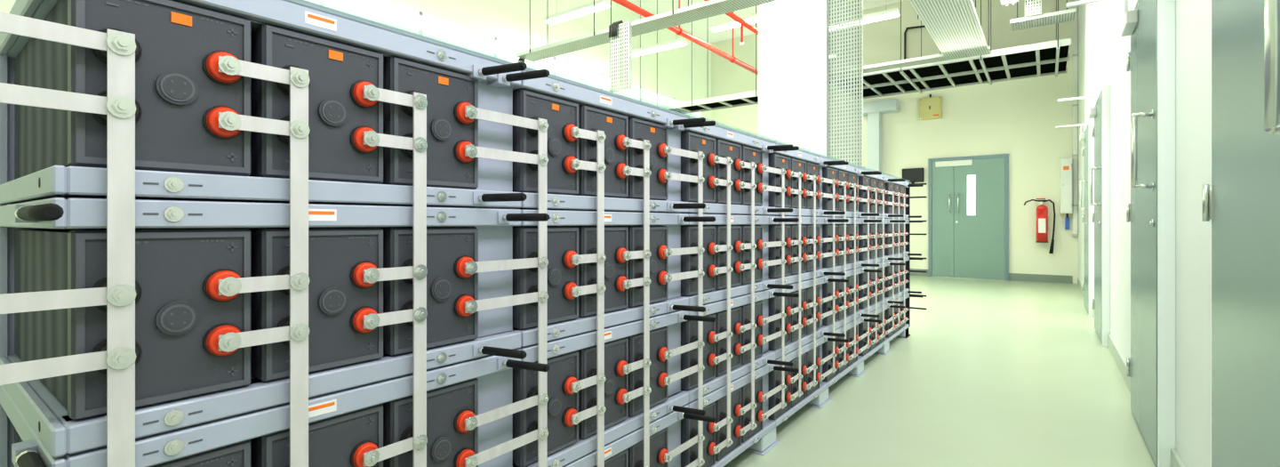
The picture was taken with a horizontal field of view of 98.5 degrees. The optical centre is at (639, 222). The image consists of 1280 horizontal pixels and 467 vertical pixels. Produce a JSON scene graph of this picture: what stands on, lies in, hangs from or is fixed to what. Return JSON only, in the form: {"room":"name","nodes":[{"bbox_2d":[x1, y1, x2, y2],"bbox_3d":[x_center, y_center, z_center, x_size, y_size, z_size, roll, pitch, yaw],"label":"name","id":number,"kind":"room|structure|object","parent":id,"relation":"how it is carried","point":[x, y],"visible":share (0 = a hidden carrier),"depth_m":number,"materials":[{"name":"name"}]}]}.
{"room":"battery room","nodes":[
{"label":"battery room","id":0,"kind":"room"},
{"bbox_2d":[0,0,711,120],"bbox_3d":[-3.179,-1.800,7.757,0.200,5.800,17.100,0,0,36],"label":"wall","id":1,"kind":"structure","parent":0,"point":[506,20],"depth_m":10.45,"materials":[{"name":"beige paint"}]},
{"bbox_2d":[305,0,701,118],"bbox_3d":[-3.070,-2.475,7.707,0.026,0.950,15.650,0,0,36],"label":"window band","id":2,"kind":"object","parent":1,"relation":"attached to","point":[384,12],"visible":0.27,"depth_m":8.40,"materials":[{"name":"white"}]},
{"bbox_2d":[632,0,904,42],"bbox_3d":[-0.077,-4.775,5.465,7.915,0.150,17.100,0,0,36],"label":"ceiling","id":3,"kind":"structure","parent":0,"point":[700,28],"depth_m":12.40,"materials":[{"name":"white paint"}]},
{"bbox_2d":[516,0,1075,171],"bbox_3d":[1.475,-2.249,7.414,7.095,4.898,11.680,0,0,36],"label":"ceiling","id":4,"kind":"structure","parent":0,"point":[1049,58],"depth_m":8.11,"materials":[{"name":"white paint"}]},
{"bbox_2d":[543,0,1018,57],"bbox_3d":[0.675,-3.980,6.756,6.270,1.436,10.550,0,0,36],"label":"ceiling lights","id":5,"kind":"object","parent":4,"relation":"hanging from","point":[585,9],"depth_m":8.89},
{"bbox_2d":[711,0,1078,283],"bbox_3d":[4.944,-1.800,12.261,7.515,5.800,0.200,0,0,36],"label":"wall","id":6,"kind":"structure","parent":0,"point":[1019,118],"depth_m":10.83,"materials":[{"name":"paint"}]},
{"bbox_2d":[902,168,923,183],"bbox_3d":[5.711,-0.970,11.532,0.415,0.340,0.061,0,0,36],"label":"box","id":7,"kind":"object","parent":6,"relation":"attached to","point":[913,175],"depth_m":11.50,"materials":[{"name":"black plastic"}]},
{"bbox_2d":[919,94,942,119],"bbox_3d":[5.959,-2.385,11.305,0.405,0.510,0.131,0,0,36],"label":"junction box","id":8,"kind":"object","parent":6,"relation":"attached to","point":[931,108],"visible":1,"depth_m":11.25,"materials":[{"name":"yellow metal"}]},
{"bbox_2d":[928,153,1008,279],"bbox_3d":[6.486,-0.110,10.927,1.380,2.420,0.112,0,0,36],"label":"door","id":9,"kind":"structure","parent":6,"relation":"in","point":[968,196],"depth_m":10.92,"materials":[{"name":"green metal"}]},
{"bbox_2d":[1023,198,1055,253],"bbox_3d":[7.386,0.054,10.196,0.479,1.018,0.218,0,0,36],"label":"fire extinguisher","id":10,"kind":"object","parent":6,"relation":"attached to","point":[1041,211],"visible":1,"depth_m":10.08,"materials":[{"name":"red metal"}]},
{"bbox_2d":[1060,158,1072,229],"bbox_3d":[7.705,-0.520,9.961,0.170,1.280,0.217,0,0,36],"label":"electrical box","id":11,"kind":"object","parent":6,"relation":"attached to","point":[1066,164],"visible":1,"depth_m":9.88,"materials":[{"name":"white metal"}]},
{"bbox_2d":[1072,0,1078,236],"bbox_3d":[7.844,-2.225,9.939,0.080,4.930,0.080,0,0,36],"label":"conduit","id":12,"kind":"object","parent":6,"relation":"attached to","point":[1076,21],"visible":0.87,"depth_m":9.91,"materials":[{"name":"white metal"}]},
{"bbox_2d":[723,275,1156,466],"bbox_3d":[-0.076,1.175,5.465,7.915,0.150,17.100,0,0,36],"label":"floor","id":13,"kind":"structure","parent":0,"point":[992,372],"depth_m":3.50,"materials":[{"name":"green paint"}]},
{"bbox_2d":[0,0,926,466],"bbox_3d":[0.472,0.345,2.927,0.852,1.510,6.582,0,0,36],"label":"rack","id":14,"kind":"object","parent":13,"relation":"on","point":[234,233],"visible":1,"depth_m":1.15,"materials":[{"name":"metal"}]},
{"bbox_2d":[758,0,826,156],"bbox_3d":[1.847,-1.800,6.667,0.620,5.800,0.620,0,0,36],"label":"column","id":15,"kind":"structure","parent":13,"relation":"on","point":[792,34],"depth_m":6.42,"materials":[{"name":"white paint"}]},
{"bbox_2d":[1078,0,1210,466],"bbox_3d":[3.026,-1.800,3.173,0.200,5.800,17.100,0,0,36],"label":"wall","id":16,"kind":"structure","parent":0,"point":[1102,50],"depth_m":2.31,"materials":[{"name":"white paint"}]},
{"bbox_2d":[910,268,1185,466],"bbox_3d":[-0.067,1.030,5.479,7.514,0.140,16.664,0,0,36],"label":"baseboard","id":17,"kind":"structure","parent":16,"relation":"attached to","point":[1176,460],"depth_m":8.24,"materials":[{"name":"grey"}]},
{"bbox_2d":[1056,118,1094,316],"bbox_3d":[5.487,-0.089,6.974,0.357,2.378,1.000,0,0,36],"label":"door","id":18,"kind":"structure","parent":16,"relation":"in","point":[1088,149],"depth_m":6.53,"materials":[{"name":"white metal"}]},
{"bbox_2d":[1057,84,1110,346],"bbox_3d":[4.323,-0.089,5.398,0.357,2.378,1.000,0,0,36],"label":"door","id":19,"kind":"structure","parent":16,"relation":"in","point":[1100,112],"depth_m":4.92,"materials":[{"name":"white metal"}]},
{"bbox_2d":[1066,0,1175,466],"bbox_3d":[2.481,-0.089,2.904,0.357,2.378,1.000,0,0,36],"label":"door","id":20,"kind":"structure","parent":16,"relation":"in","point":[1150,24],"depth_m":2.55,"materials":[{"name":"white metal"}]},
{"bbox_2d":[1202,0,1279,466],"bbox_3d":[1.316,-0.089,1.328,0.357,2.378,1.000,0,0,36],"label":"door","id":21,"kind":"structure","parent":16,"relation":"in","point":[1241,203],"depth_m":1.35,"materials":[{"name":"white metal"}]}
]}

